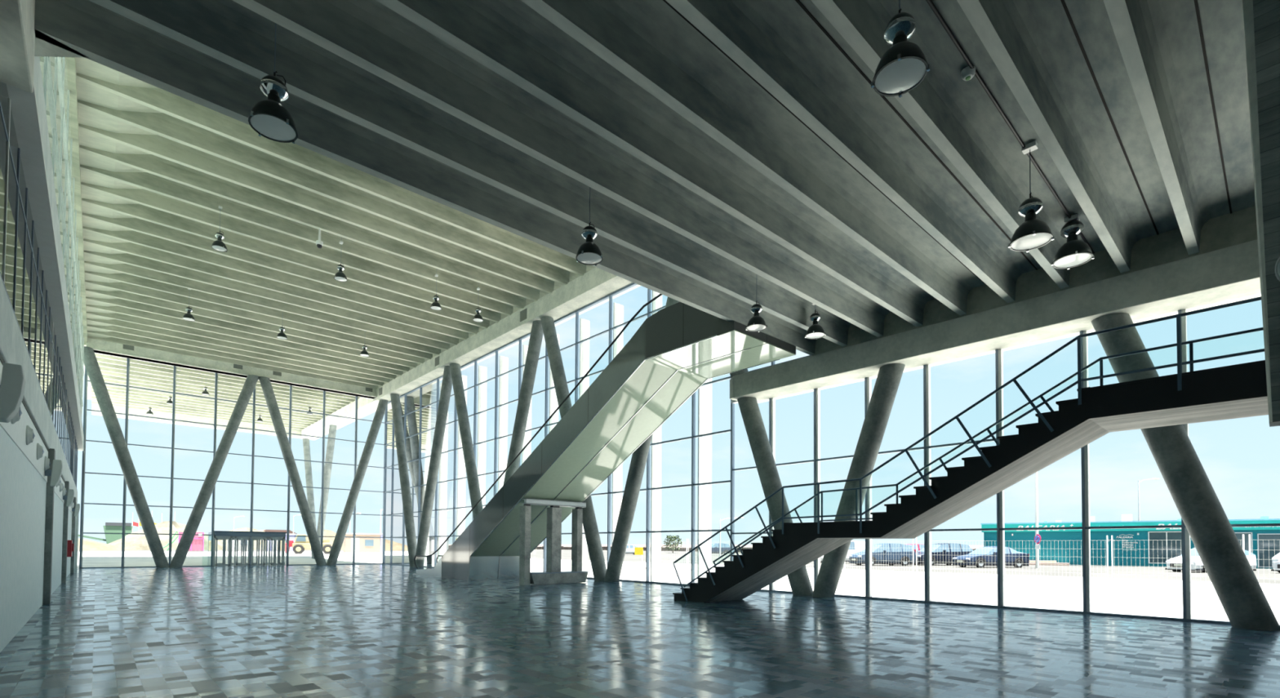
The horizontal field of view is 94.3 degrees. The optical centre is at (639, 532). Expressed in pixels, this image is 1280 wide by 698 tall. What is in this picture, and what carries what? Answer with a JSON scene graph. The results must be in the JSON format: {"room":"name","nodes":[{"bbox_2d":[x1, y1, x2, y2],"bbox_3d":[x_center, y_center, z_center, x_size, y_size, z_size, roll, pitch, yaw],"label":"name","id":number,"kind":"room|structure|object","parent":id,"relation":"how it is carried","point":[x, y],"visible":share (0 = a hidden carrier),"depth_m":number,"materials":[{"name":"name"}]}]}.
{"room":"airport terminal","nodes":[
{"label":"airport terminal","id":0,"kind":"room"},
{"bbox_2d":[0,0,88,652],"bbox_3d":[-16.456,-5.866,14.672,4.300,15.450,61.700,2,-2,-42],"label":"wall","id":1,"kind":"structure","parent":0,"point":[37,525],"depth_m":10.77,"materials":[{"name":"concrete"}]},
{"bbox_2d":[0,362,26,422],"bbox_3d":[-7.454,-1.634,6.969,0.310,0.660,0.280,2,-2,-42],"label":"wall speaker","id":2,"kind":"object","parent":1,"relation":"attached to","point":[12,385],"visible":1,"depth_m":6.91,"materials":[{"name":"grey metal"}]},
{"bbox_2d":[10,406,22,423],"bbox_3d":[-9.456,-1.816,9.004,0.110,0.360,0.360,2,-2,-42],"label":"air nozzle","id":3,"kind":"object","parent":1,"relation":"attached to","point":[16,418],"visible":0.41,"depth_m":8.95,"materials":[{"name":"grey metal"}]},
{"bbox_2d":[26,425,35,444],"bbox_3d":[-11.213,-1.780,10.921,0.110,0.360,0.360,2,-2,-42],"label":"air nozzle","id":4,"kind":"object","parent":1,"relation":"attached to","point":[30,435],"visible":1,"depth_m":10.83,"materials":[{"name":"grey metal"}]},
{"bbox_2d":[0,81,78,489],"bbox_3d":[-15.492,-4.418,15.528,0.100,2.710,61.700,2,-2,-42],"label":"window","id":5,"kind":"structure","parent":1,"relation":"in","point":[21,272],"depth_m":10.37,"materials":[{"name":"glass"}]},
{"bbox_2d":[36,443,44,459],"bbox_3d":[-12.969,-1.743,12.837,0.110,0.360,0.360,2,-2,-42],"label":"air nozzle","id":6,"kind":"object","parent":1,"relation":"attached to","point":[40,451],"visible":1,"depth_m":12.75,"materials":[{"name":"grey metal"}]},
{"bbox_2d":[44,459,62,486],"bbox_3d":[-14.717,-1.483,14.893,0.310,0.660,0.280,2,-2,-42],"label":"wall speaker","id":7,"kind":"object","parent":1,"relation":"attached to","point":[55,473],"visible":0.99,"depth_m":14.82,"materials":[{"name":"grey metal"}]},
{"bbox_2d":[39,56,84,415],"bbox_3d":[-21.939,-9.471,22.942,0.130,6.000,42.200,2,-2,-42],"label":"wall","id":8,"kind":"structure","parent":1,"relation":"in","point":[54,69],"depth_m":16.66,"materials":[{"name":"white concrete"}]},
{"bbox_2d":[62,488,74,506],"bbox_3d":[-22.081,-1.329,22.927,0.310,0.660,0.280,2,-2,-42],"label":"wall speaker","id":9,"kind":"object","parent":1,"relation":"attached to","point":[69,498],"visible":0.98,"depth_m":22.85,"materials":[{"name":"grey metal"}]},
{"bbox_2d":[66,539,74,556],"bbox_3d":[-25.640,0.727,26.681,0.260,0.750,0.600,2,-2,-42],"label":"fire extinguisher","id":10,"kind":"object","parent":1,"relation":"attached to","point":[70,546],"visible":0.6,"depth_m":26.46,"materials":[{"name":"red metal"}]},
{"bbox_2d":[91,353,359,438],"bbox_3d":[-37.726,-12.010,54.748,19.000,1.460,23.850,2,-2,-42],"label":"ceiling","id":11,"kind":"structure","parent":0,"point":[145,375],"depth_m":54.08,"materials":[{"name":"concrete"}]},
{"bbox_2d":[86,337,377,399],"bbox_3d":[-29.103,-12.235,44.341,17.950,1.300,0.850,2,-2,-42],"label":"beam","id":12,"kind":"structure","parent":0,"point":[99,346],"depth_m":42.74,"materials":[{"name":"concrete"}]},
{"bbox_2d":[75,57,595,422],"bbox_3d":[-16.599,-13.074,31.568,19.600,1.100,86.600,2,-2,-42],"label":"ceiling","id":13,"kind":"structure","parent":0,"point":[157,166],"depth_m":27.36,"materials":[{"name":"concrete"}]},
{"bbox_2d":[182,288,195,321],"bbox_3d":[-23.497,-12.148,30.925,0.529,2.170,0.529,2,-2,-42],"label":"pendant lamp","id":14,"kind":"object","parent":13,"relation":"hanging from","point":[187,317],"visible":0.97,"depth_m":30.81,"materials":[{"name":"black metal"}]},
{"bbox_2d":[211,205,227,252],"bbox_3d":[-16.644,-12.290,23.507,0.529,2.170,0.529,2,-2,-42],"label":"pendant lamp","id":15,"kind":"object","parent":13,"relation":"hanging from","point":[218,245],"visible":0.98,"depth_m":23.42,"materials":[{"name":"black metal"}]},
{"bbox_2d":[276,325,287,339],"bbox_3d":[-20.266,-12.061,33.614,0.529,2.170,0.529,2,-2,-42],"label":"pendant lamp","id":16,"kind":"object","parent":13,"relation":"hanging from","point":[282,335],"visible":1,"depth_m":33.50,"materials":[{"name":"black metal"}]},
{"bbox_2d":[333,240,346,282],"bbox_3d":[-13.175,-12.202,26.143,0.529,2.170,0.529,2,-2,-42],"label":"pendant lamp","id":17,"kind":"object","parent":13,"relation":"hanging from","point":[340,276],"visible":0.97,"depth_m":26.04,"materials":[{"name":"black metal"}]},
{"bbox_2d":[430,274,441,311],"bbox_3d":[-10.051,-12.105,29.276,0.529,2.170,0.529,2,-2,-42],"label":"pendant lamp","id":18,"kind":"object","parent":13,"relation":"hanging from","point":[435,305],"visible":0.99,"depth_m":29.18,"materials":[{"name":"black metal"}]},
{"bbox_2d":[472,287,483,322],"bbox_3d":[-8.392,-12.056,30.795,0.529,2.170,0.529,2,-2,-42],"label":"pendant lamp","id":19,"kind":"object","parent":13,"relation":"hanging from","point":[477,317],"visible":0.97,"depth_m":30.67,"materials":[{"name":"black metal"}]},
{"bbox_2d":[300,267,639,439],"bbox_3d":[-9.724,-11.921,37.576,1.500,0.940,86.200,2,-2,-42],"label":"beam","id":20,"kind":"structure","parent":0,"point":[597,283],"depth_m":35.78,"materials":[{"name":"concrete"}]},
{"bbox_2d":[0,564,1279,697],"bbox_3d":[-9.677,2.185,20.935,23.100,0.250,62.000,2,-2,-42],"label":"floor","id":21,"kind":"structure","parent":0,"point":[341,630],"depth_m":9.63,"materials":[{"name":"tile"}]},
{"bbox_2d":[83,346,169,567],"bbox_3d":[-33.966,-4.702,39.164,4.879,14.120,0.680,2,-2,-42],"label":"column","id":22,"kind":"structure","parent":21,"relation":"on","point":[90,361],"depth_m":38.92,"materials":[{"name":"concrete"}]},
{"bbox_2d":[168,374,258,567],"bbox_3d":[-30.361,-4.597,42.466,5.001,14.120,0.680,2,-2,-42],"label":"column","id":23,"kind":"structure","parent":21,"relation":"on","point":[189,531],"depth_m":42.16,"materials":[{"name":"concrete"}]},
{"bbox_2d":[79,352,386,568],"bbox_3d":[-29.103,-4.593,44.928,19.150,14.250,0.210,2,-2,-42],"label":"window","id":24,"kind":"structure","parent":21,"relation":"on","point":[127,386],"depth_m":43.18,"materials":[{"name":"blue metal"}]},
{"bbox_2d":[258,376,326,564],"bbox_3d":[-26.730,-4.491,45.792,4.909,14.120,0.680,2,-2,-42],"label":"column","id":25,"kind":"structure","parent":21,"relation":"on","point":[265,383],"depth_m":45.51,"materials":[{"name":"concrete"}]},
{"bbox_2d":[326,399,388,564],"bbox_3d":[-23.235,-4.390,48.992,4.666,14.120,0.680,2,-2,-42],"label":"column","id":26,"kind":"structure","parent":21,"relation":"on","point":[332,559],"depth_m":48.68,"materials":[{"name":"concrete"}]},
{"bbox_2d":[390,393,417,566],"bbox_3d":[-18.514,-4.335,46.590,0.680,13.950,5.377,2,-2,-42],"label":"column","id":27,"kind":"structure","parent":21,"relation":"on","point":[395,399],"depth_m":46.29,"materials":[{"name":"concrete"}]},
{"bbox_2d":[413,365,452,567],"bbox_3d":[-14.811,-4.412,42.551,0.680,13.950,5.580,2,-2,-42],"label":"column","id":28,"kind":"structure","parent":21,"relation":"on","point":[446,384],"depth_m":42.22,"materials":[{"name":"concrete"}]},
{"bbox_2d":[449,363,483,519],"bbox_3d":[-10.981,-4.492,38.371,0.680,13.950,5.682,2,-2,-42],"label":"column","id":29,"kind":"structure","parent":21,"relation":"on","point":[455,371],"depth_m":38.55,"materials":[{"name":"concrete"}]},
{"bbox_2d":[502,320,543,485],"bbox_3d":[-7.211,-4.570,34.258,0.680,13.950,5.478,2,-2,-42],"label":"column","id":30,"kind":"structure","parent":21,"relation":"on","point":[536,332],"depth_m":33.31,"materials":[{"name":"concrete"}]},
{"bbox_2d":[519,497,589,585],"bbox_3d":[-3.691,0.430,25.674,3.250,3.570,0.750,2,-2,-42],"label":"support","id":31,"kind":"object","parent":21,"relation":"on","point":[553,575],"visible":1,"depth_m":25.43,"materials":[{"name":"concrete"}]},
{"bbox_2d":[540,315,606,580],"bbox_3d":[-3.431,-4.649,30.134,0.680,13.950,5.631,2,-2,-42],"label":"column","id":32,"kind":"structure","parent":21,"relation":"on","point":[589,524],"depth_m":30.34,"materials":[{"name":"concrete"}]},
{"bbox_2d":[413,293,766,579],"bbox_3d":[-4.477,-2.665,25.352,1.576,9.738,22.650,2,-2,-42],"label":"escalator","id":33,"kind":"object","parent":21,"relation":"on","point":[679,335],"visible":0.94,"depth_m":21.83,"materials":[{"name":"grey paint"}]},
{"bbox_2d":[382,282,811,585],"bbox_3d":[-3.534,-4.850,31.142,0.200,14.400,54.950,2,-2,-42],"label":"window","id":34,"kind":"structure","parent":21,"relation":"on","point":[416,405],"depth_m":41.29,"materials":[{"name":"blue metal"}]},
{"bbox_2d":[604,297,679,581],"bbox_3d":[0.305,-4.727,26.057,0.680,13.950,5.428,2,-2,-42],"label":"column","id":35,"kind":"structure","parent":21,"relation":"on","point":[639,456],"depth_m":26.61,"materials":[{"name":"concrete"}]},
{"bbox_2d":[497,334,795,578],"bbox_3d":[-3.334,-2.632,26.399,1.576,9.738,22.650,2,-2,-42],"label":"escalator","id":36,"kind":"object","parent":21,"relation":"on","point":[685,382],"visible":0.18,"depth_m":22.67,"materials":[{"name":"grey paint"}]},
{"bbox_2d":[729,368,813,595],"bbox_3d":[4.001,-4.804,22.025,0.680,13.950,5.428,2,-2,-42],"label":"column","id":37,"kind":"structure","parent":21,"relation":"on","point":[799,580],"depth_m":21.05,"materials":[{"name":"concrete"}]},
{"bbox_2d":[812,363,905,597],"bbox_3d":[6.854,-1.460,18.804,0.680,7.140,3.076,2,-2,-42],"label":"column","id":38,"kind":"structure","parent":21,"relation":"on","point":[889,375],"depth_m":18.37,"materials":[{"name":"concrete"}]},
{"bbox_2d":[672,360,1268,602],"bbox_3d":[8.170,-0.310,11.700,1.825,4.505,19.200,2,-2,-42],"label":"stair","id":39,"kind":"structure","parent":21,"relation":"on","point":[1237,390],"depth_m":11.79,"materials":[{"name":"metal"}]},
{"bbox_2d":[672,296,1264,600],"bbox_3d":[7.463,-0.815,11.089,0.068,5.457,19.042,2,-2,-42],"label":"stair railing","id":40,"kind":"object","parent":39,"relation":"attached to","point":[1179,363],"visible":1,"depth_m":11.55,"materials":[{"name":"black metal"}]},
{"bbox_2d":[712,327,1262,566],"bbox_3d":[8.815,-0.775,12.328,0.068,5.457,19.042,2,-2,-42],"label":"stair railing","id":41,"kind":"object","parent":39,"relation":"on","point":[1190,342],"visible":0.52,"depth_m":13.14,"materials":[{"name":"black metal"}]},
{"bbox_2d":[731,309,1279,625],"bbox_3d":[9.320,-1.599,17.004,0.240,7.360,16.830,2,-2,-42],"label":"window","id":42,"kind":"structure","parent":21,"relation":"on","point":[1186,560],"depth_m":16.33,"materials":[{"name":"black metal"}]},
{"bbox_2d":[1091,312,1279,630],"bbox_3d":[11.977,-1.567,13.214,0.680,7.140,3.049,2,-2,-42],"label":"column","id":43,"kind":"structure","parent":21,"relation":"on","point":[1241,595],"depth_m":12.76,"materials":[{"name":"concrete"}]},
{"bbox_2d":[34,0,1257,355],"bbox_3d":[4.955,-6.736,5.837,21.700,1.220,19.720,2,-2,-42],"label":"ceiling","id":44,"kind":"structure","parent":0,"point":[732,155],"depth_m":9.41,"materials":[{"name":"concrete"}]},
{"bbox_2d":[248,22,297,143],"bbox_3d":[-4.663,-5.983,7.575,0.540,1.720,0.540,2,-2,-42],"label":"pendant lamp","id":45,"kind":"object","parent":44,"relation":"hanging from","point":[268,117],"visible":1,"depth_m":7.48,"materials":[{"name":"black metal"}]},
{"bbox_2d":[575,186,603,266],"bbox_3d":[-0.927,-5.877,10.943,0.497,1.718,0.497,2,-2,-42],"label":"pendant lamp","id":46,"kind":"object","parent":44,"relation":"hanging from","point":[588,253],"visible":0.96,"depth_m":10.83,"materials":[{"name":"black metal"}]},
{"bbox_2d":[746,300,767,332],"bbox_3d":[2.816,-5.769,14.331,0.486,1.718,0.486,2,-2,-42],"label":"pendant lamp","id":47,"kind":"object","parent":44,"relation":"hanging from","point":[756,323],"visible":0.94,"depth_m":14.21,"materials":[{"name":"black metal"}]},
{"bbox_2d":[804,302,826,339],"bbox_3d":[4.975,-6.412,16.837,0.540,1.720,0.540,2,-2,-42],"label":"pendant lamp","id":48,"kind":"object","parent":44,"relation":"hanging from","point":[815,331],"visible":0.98,"depth_m":16.71,"materials":[{"name":"black metal"}]},
{"bbox_2d":[871,0,930,97],"bbox_3d":[2.929,-6.008,6.693,0.572,1.823,0.572,2,-2,-42],"label":"pendant lamp","id":49,"kind":"object","parent":44,"relation":"hanging from","point":[904,66],"visible":1,"depth_m":6.59,"materials":[{"name":"black metal"}]},
{"bbox_2d":[960,66,976,80],"bbox_3d":[4.803,-6.684,8.681,0.200,0.125,0.197,2,-2,-42],"label":"smoke detector","id":50,"kind":"object","parent":44,"relation":"attached to","point":[967,73],"visible":1,"depth_m":8.63,"materials":[{"name":"grey plastic"}]},
{"bbox_2d":[925,0,1093,253],"bbox_3d":[4.143,-6.750,7.982,17.600,0.044,0.044,2,-2,-42],"label":"cable conduit","id":51,"kind":"object","parent":44,"relation":"attached to","point":[933,8],"visible":0.84,"depth_m":9.19,"materials":[{"name":"metal"}]},
{"bbox_2d":[1008,140,1053,252],"bbox_3d":[6.752,-5.987,10.264,0.632,2.012,0.632,2,-2,-42],"label":"pendant lamp","id":52,"kind":"object","parent":44,"relation":"hanging from","point":[1033,233],"visible":0.99,"depth_m":10.16,"materials":[{"name":"black metal"}]},
{"bbox_2d":[1051,213,1093,269],"bbox_3d":[9.097,-6.796,12.497,0.702,2.236,0.702,2,-2,-42],"label":"pendant lamp","id":53,"kind":"object","parent":44,"relation":"hanging from","point":[1075,252],"visible":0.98,"depth_m":12.37,"materials":[{"name":"black metal"}]},
{"bbox_2d":[1242,0,1279,426],"bbox_3d":[9.763,-4.112,5.154,0.380,5.500,6.290,2,-2,-42],"label":"wall","id":54,"kind":"structure","parent":44,"relation":"hanging from","point":[1261,18],"depth_m":7.21,"materials":[{"name":"concrete"}]},
{"bbox_2d":[1274,256,1279,281],"bbox_3d":[7.682,-3.148,7.033,0.070,0.378,0.216,2,-2,-42],"label":"light","id":55,"kind":"object","parent":54,"relation":"attached to","point":[1277,269],"visible":1,"depth_m":7.10,"materials":[{"name":"white metal"}]},
{"bbox_2d":[77,547,1279,624],"bbox_3d":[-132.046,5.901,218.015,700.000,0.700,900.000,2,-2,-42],"label":"ground","id":56,"kind":"structure","parent":0,"point":[1134,597],"depth_m":26.18,"materials":[{"name":"grey concrete"}]},
{"bbox_2d":[78,522,133,543],"bbox_3d":[-102.790,0.641,111.135,11.638,5.050,3.450,2,-2,-42],"label":"machine","id":57,"kind":"object","parent":56,"relation":"on","point":[109,527],"visible":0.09,"depth_m":112.24,"materials":[{"name":"green paint"}]},
{"bbox_2d":[77,537,135,550],"bbox_3d":[-84.250,1.544,85.406,21.006,2.700,14.313,2,-2,-42],"label":"earth mound","id":58,"kind":"object","parent":56,"relation":"on","point":[88,544],"visible":0.21,"depth_m":86.38,"materials":[{"name":"soil"}]},
{"bbox_2d":[108,520,226,550],"bbox_3d":[-80.764,0.690,102.473,18.745,5.300,14.442,2,-2,-42],"label":"earth mound","id":59,"kind":"object","parent":56,"relation":"on","point":[132,541],"visible":0.51,"depth_m":97.97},
{"bbox_2d":[178,531,204,551],"bbox_3d":[-61.669,1.270,81.558,2.700,2.500,6.100,1,-2,-37],"label":"shipping container","id":60,"kind":"object","parent":56,"relation":"on","point":[197,543],"visible":0.59,"depth_m":79.57,"materials":[{"name":"pink paint"}]},
{"bbox_2d":[226,539,248,551],"bbox_3d":[-61.614,1.573,91.298,3.360,2.620,2.560,1,-2,-34],"label":"cabin","id":61,"kind":"object","parent":56,"relation":"on","point":[239,540],"visible":0.29,"depth_m":90.23,"materials":[{"name":"paint"}]},
{"bbox_2d":[217,527,266,549],"bbox_3d":[-78.494,1.384,117.765,28.825,4.700,14.099,2,-2,-42],"label":"earth mound","id":62,"kind":"object","parent":56,"relation":"on","point":[244,529],"visible":0.16,"depth_m":116.43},
{"bbox_2d":[207,530,286,566],"bbox_3d":[-30.244,1.256,45.677,4.650,2.580,3.160,2,-2,-42],"label":"entrance porch","id":63,"kind":"object","parent":56,"relation":"on","point":[278,538],"visible":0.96,"depth_m":45.23,"materials":[{"name":"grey metal"}]},
{"bbox_2d":[267,533,295,551],"bbox_3d":[-55.428,1.566,91.501,3.760,2.720,2.560,1,-2,-34],"label":"cabin","id":64,"kind":"object","parent":56,"relation":"on","point":[291,538],"visible":0.21,"depth_m":91.16,"materials":[{"name":"paint"}]},
{"bbox_2d":[302,438,316,558],"bbox_3d":[-37.201,-3.920,66.979,0.680,14.000,5.824,2,-2,-42],"label":"column","id":65,"kind":"structure","parent":56,"relation":"on","point":[308,477],"depth_m":67.36,"materials":[{"name":"concrete"}]},
{"bbox_2d":[294,529,343,549],"bbox_3d":[-65.386,1.703,123.249,24.672,4.500,14.628,2,-2,-42],"label":"earth mound","id":66,"kind":"object","parent":56,"relation":"on","point":[326,532],"visible":0.14,"depth_m":120.95,"materials":[{"name":"soil"}]},
{"bbox_2d":[313,424,337,559],"bbox_3d":[-33.350,-4.000,62.777,0.680,14.000,5.824,2,-2,-42],"label":"column","id":67,"kind":"structure","parent":56,"relation":"on","point":[332,428],"depth_m":61.94,"materials":[{"name":"concrete"}]},
{"bbox_2d":[342,533,381,551],"bbox_3d":[-40.848,1.549,87.126,4.760,2.720,2.560,1,-2,-34],"label":"cabin","id":68,"kind":"object","parent":56,"relation":"on","point":[362,544],"visible":0.77,"depth_m":86.17,"materials":[{"name":"paint"}]},
{"bbox_2d":[423,426,431,565],"bbox_3d":[-16.644,-4.159,46.143,0.600,13.600,0.060,2,-2,-42],"label":"facade fin","id":69,"kind":"object","parent":56,"relation":"on","point":[428,458],"visible":0.07,"depth_m":46.19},
{"bbox_2d":[428,536,448,551],"bbox_3d":[-35.017,2.008,102.080,3.560,2.620,2.560,1,-2,-34],"label":"cabin","id":70,"kind":"object","parent":56,"relation":"on","point":[431,544],"visible":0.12,"depth_m":100.54,"materials":[{"name":"paint"}]},
{"bbox_2d":[437,382,448,561],"bbox_3d":[-14.550,-4.203,43.858,0.600,13.600,0.060,2,-2,-42],"label":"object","id":71,"kind":"object","parent":56,"relation":"on","point":[442,497],"visible":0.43,"depth_m":43.82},
{"bbox_2d":[456,375,466,538],"bbox_3d":[-12.523,-4.245,41.647,0.600,13.600,0.060,2,-2,-42],"label":"facade fin","id":72,"kind":"object","parent":56,"relation":"on","point":[461,471],"visible":0.5,"depth_m":41.58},
{"bbox_2d":[476,365,487,507],"bbox_3d":[-10.564,-4.286,39.509,0.600,13.600,0.060,2,-2,-42],"label":"facade fin","id":73,"kind":"object","parent":56,"relation":"on","point":[482,397],"visible":0.64,"depth_m":39.55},
{"bbox_2d":[497,355,508,491],"bbox_3d":[-8.672,-4.325,37.445,0.600,13.600,0.060,2,-2,-42],"label":"facade fin","id":74,"kind":"object","parent":56,"relation":"on","point":[504,361],"visible":0.64,"depth_m":37.47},
{"bbox_2d":[521,344,531,463],"bbox_3d":[-6.780,-4.365,35.381,0.600,13.600,0.060,2,-2,-42],"label":"facade fin","id":75,"kind":"object","parent":56,"relation":"on","point":[526,453],"visible":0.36,"depth_m":35.41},
{"bbox_2d":[548,333,559,432],"bbox_3d":[-4.855,-4.405,33.280,0.600,13.600,0.060,2,-2,-42],"label":"facade fin","id":76,"kind":"object","parent":56,"relation":"on","point":[553,405],"visible":0.14,"depth_m":33.26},
{"bbox_2d":[578,318,589,577],"bbox_3d":[-2.963,-4.444,31.216,0.600,13.600,0.060,2,-2,-42],"label":"facade fin","id":77,"kind":"object","parent":56,"relation":"on","point":[584,324],"visible":0.43,"depth_m":31.23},
{"bbox_2d":[611,302,623,579],"bbox_3d":[-1.105,-4.483,29.189,0.600,13.600,0.060,2,-2,-42],"label":"facade fin","id":78,"kind":"object","parent":56,"relation":"on","point":[618,309],"visible":0.5,"depth_m":29.16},
{"bbox_2d":[634,546,645,569],"bbox_3d":[-0.067,1.696,39.261,0.600,1.500,0.820,2,-2,-42],"label":"sign board","id":79,"kind":"object","parent":56,"relation":"on","point":[637,550],"visible":0.96,"depth_m":39.13,"materials":[{"name":"paint"}]},
{"bbox_2d":[650,290,662,582],"bbox_3d":[0.752,-4.522,27.162,0.600,13.600,0.060,2,-2,-42],"label":"facade fin","id":80,"kind":"object","parent":56,"relation":"on","point":[655,471],"visible":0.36,"depth_m":27.06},
{"bbox_2d":[663,534,682,552],"bbox_3d":[6.685,2.318,120.038,4.246,3.617,4.429,2,-2,-42],"label":"bush","id":81,"kind":"object","parent":56,"relation":"on","point":[671,537],"visible":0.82,"depth_m":119.66,"materials":[{"name":"green plant"}]},
{"bbox_2d":[682,568,691,570],"bbox_3d":[2.971,2.335,37.109,0.674,0.130,0.220,2,-2,-42],"label":"fence foot","id":82,"kind":"object","parent":56,"relation":"on","point":[683,569],"visible":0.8,"depth_m":36.95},
{"bbox_2d":[649,538,687,565],"bbox_3d":[1.788,1.385,38.431,0.042,1.900,3.402,2,-2,-42],"label":"fence panel","id":83,"kind":"object","parent":82,"relation":"on","point":[686,539],"visible":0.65,"depth_m":37.86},
{"bbox_2d":[697,378,708,582],"bbox_3d":[2.678,-4.562,25.061,0.600,13.600,0.060,2,-2,-42],"label":"facade fin","id":84,"kind":"object","parent":56,"relation":"on","point":[703,391],"visible":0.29,"depth_m":24.96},
{"bbox_2d":[707,377,711,572],"bbox_3d":[2.995,-4.691,25.829,0.254,13.900,0.260,2,-2,-42],"label":"pipe","id":85,"kind":"object","parent":56,"relation":"on","point":[710,379],"visible":0.16,"depth_m":25.68,"materials":[{"name":"metal"}]},
{"bbox_2d":[448,544,983,553],"bbox_3d":[-57.654,5.713,221.220,7.179,2.450,444.200,2,-2,-42],"label":"wall","id":86,"kind":"structure","parent":56,"relation":"on","point":[683,548],"depth_m":147.65,"materials":[{"name":"stone"}]},
{"bbox_2d":[711,542,730,554],"bbox_3d":[12.045,2.639,94.979,4.785,1.789,2.200,1,-1,-17],"label":"car","id":87,"kind":"object","parent":56,"relation":"on","point":[725,548],"visible":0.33,"depth_m":94.31,"materials":[{"name":"paint"}]},
{"bbox_2d":[820,541,865,562],"bbox_3d":[16.702,1.651,49.209,4.606,1.829,1.960,1,-1,-9],"label":"car","id":88,"kind":"object","parent":56,"relation":"on","point":[855,547],"visible":0.06,"depth_m":48.56,"materials":[{"name":"paint"}]},
{"bbox_2d":[848,542,915,565],"bbox_3d":[17.492,1.603,43.017,4.350,1.627,2.000,1,-1,-9],"label":"car","id":89,"kind":"object","parent":56,"relation":"on","point":[900,553],"visible":0.81,"depth_m":42.30,"materials":[{"name":"paint"}]},
{"bbox_2d":[909,577,920,581],"bbox_3d":[12.430,2.138,26.789,0.674,0.130,0.220,2,-2,-42],"label":"fence foot","id":90,"kind":"object","parent":56,"relation":"on","point":[911,579],"visible":1,"depth_m":26.61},
{"bbox_2d":[844,538,914,577],"bbox_3d":[11.247,1.188,28.111,0.042,1.900,3.402,2,-2,-42],"label":"fence panel","id":91,"kind":"object","parent":90,"relation":"on","point":[913,539],"visible":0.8,"depth_m":27.71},
{"bbox_2d":[914,542,973,565],"bbox_3d":[22.437,1.645,44.428,4.480,1.676,2.060,1,-1,-9],"label":"car","id":92,"kind":"object","parent":56,"relation":"on","point":[941,553],"visible":0.56,"depth_m":43.60,"materials":[{"name":"paint"}]},
{"bbox_2d":[952,546,1029,568],"bbox_3d":[23.511,1.652,39.850,4.550,1.447,2.000,1,-1,-9],"label":"car","id":93,"kind":"object","parent":56,"relation":"on","point":[1012,556],"visible":0.83,"depth_m":39.15,"materials":[{"name":"paint"}]},
{"bbox_2d":[1035,471,1039,568],"bbox_3d":[26.255,-2.559,38.269,0.273,9.830,1.909,1,-1,-6],"label":"street lamp","id":94,"kind":"object","parent":56,"relation":"on","point":[1037,550],"visible":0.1,"depth_m":39.04,"materials":[{"name":"metal"}]},
{"bbox_2d":[980,514,1279,568],"bbox_3d":[41.826,0.683,45.641,26.400,4.070,10.840,-1,-2,35],"label":"building","id":95,"kind":"structure","parent":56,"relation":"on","point":[1136,540],"depth_m":44.87,"materials":[{"name":"teal paint"}]},
{"bbox_2d":[1137,477,1159,520],"bbox_3d":[51.437,-1.232,59.935,2.109,8.530,0.273,0,-1,3],"label":"street lamp","id":96,"kind":"object","parent":56,"relation":"on","point":[1139,482],"visible":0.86,"depth_m":60.01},
{"bbox_2d":[1164,547,1256,572],"bbox_3d":[32.448,1.563,33.798,4.200,1.477,2.000,1,-1,-9],"label":"car","id":97,"kind":"object","parent":56,"relation":"on","point":[1176,562],"visible":0.35,"depth_m":33.36,"materials":[{"name":"paint"}]},
{"bbox_2d":[1271,552,1279,573],"bbox_3d":[37.198,1.341,32.322,4.700,1.866,2.000,1,-1,-9],"label":"car","id":98,"kind":"object","parent":56,"relation":"on","point":[1277,557],"visible":0.99,"depth_m":32.53,"materials":[{"name":"paint"}]},
{"bbox_3d":[17.159,2.039,21.629,0.674,0.130,0.220,2,-2,-42],"label":"fence foot","id":99,"kind":"object","parent":56,"relation":"on","visible":0},
{"bbox_2d":[1015,535,1108,586],"bbox_3d":[15.976,1.089,22.951,0.042,1.900,3.402,2,-2,-42],"label":"fence panel","id":100,"kind":"object","parent":99,"relation":"on","point":[1107,565],"visible":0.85,"depth_m":22.30,"materials":[{"name":"metal"}]},
{"bbox_3d":[-63.270,2.230,58.637,66.000,0.260,12.000,2,-2,-42],"label":"strip","id":101,"kind":"object","parent":56,"relation":"on","visible":0},
{"bbox_2d":[284,533,332,553],"bbox_3d":[-43.207,1.549,76.858,6.120,2.520,2.580,1,-2,-28],"label":"telehandler","id":102,"kind":"object","parent":101,"relation":"on","point":[300,543],"visible":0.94,"depth_m":76.02,"materials":[{"name":"beige paint"}]},
{"bbox_3d":[21.888,1.941,16.469,0.674,0.130,0.220,2,-2,-42],"label":"fence foot","id":103,"kind":"object","parent":56,"relation":"on","visible":0},
{"bbox_2d":[1248,533,1277,588],"bbox_3d":[20.705,0.991,17.791,0.042,1.900,3.402,2,-2,-42],"label":"fence panel","id":104,"kind":"object","parent":103,"relation":"on","point":[1250,549],"visible":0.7,"depth_m":18.99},
{"bbox_3d":[19.523,1.990,19.049,0.674,0.130,0.220,2,-2,-42],"label":"fence foot","id":105,"kind":"object","parent":56,"relation":"on","visible":0},
{"bbox_2d":[1111,533,1244,586],"bbox_3d":[18.340,1.040,20.371,0.042,1.900,3.402,2,-2,-42],"label":"fence panel","id":106,"kind":"object","parent":105,"relation":"on","point":[1112,548],"visible":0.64,"depth_m":20.91,"materials":[{"name":"metal"}]},
{"bbox_3d":[14.794,2.089,24.209,0.674,0.130,0.220,2,-2,-42],"label":"fence foot","id":107,"kind":"object","parent":56,"relation":"on","visible":0},
{"bbox_2d":[915,537,997,577],"bbox_3d":[13.611,1.139,25.531,0.042,1.900,3.402,2,-2,-42],"label":"fence panel","id":108,"kind":"object","parent":107,"relation":"on","point":[954,548],"visible":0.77,"depth_m":25.58,"materials":[{"name":"metal"}]},
{"bbox_2d":[729,239,1261,403],"bbox_3d":[11.476,-5.504,14.116,1.350,0.810,23.150,2,-2,-42],"label":"beam","id":109,"kind":"structure","parent":0,"point":[1230,274],"depth_m":15.10,"materials":[{"name":"concrete"}]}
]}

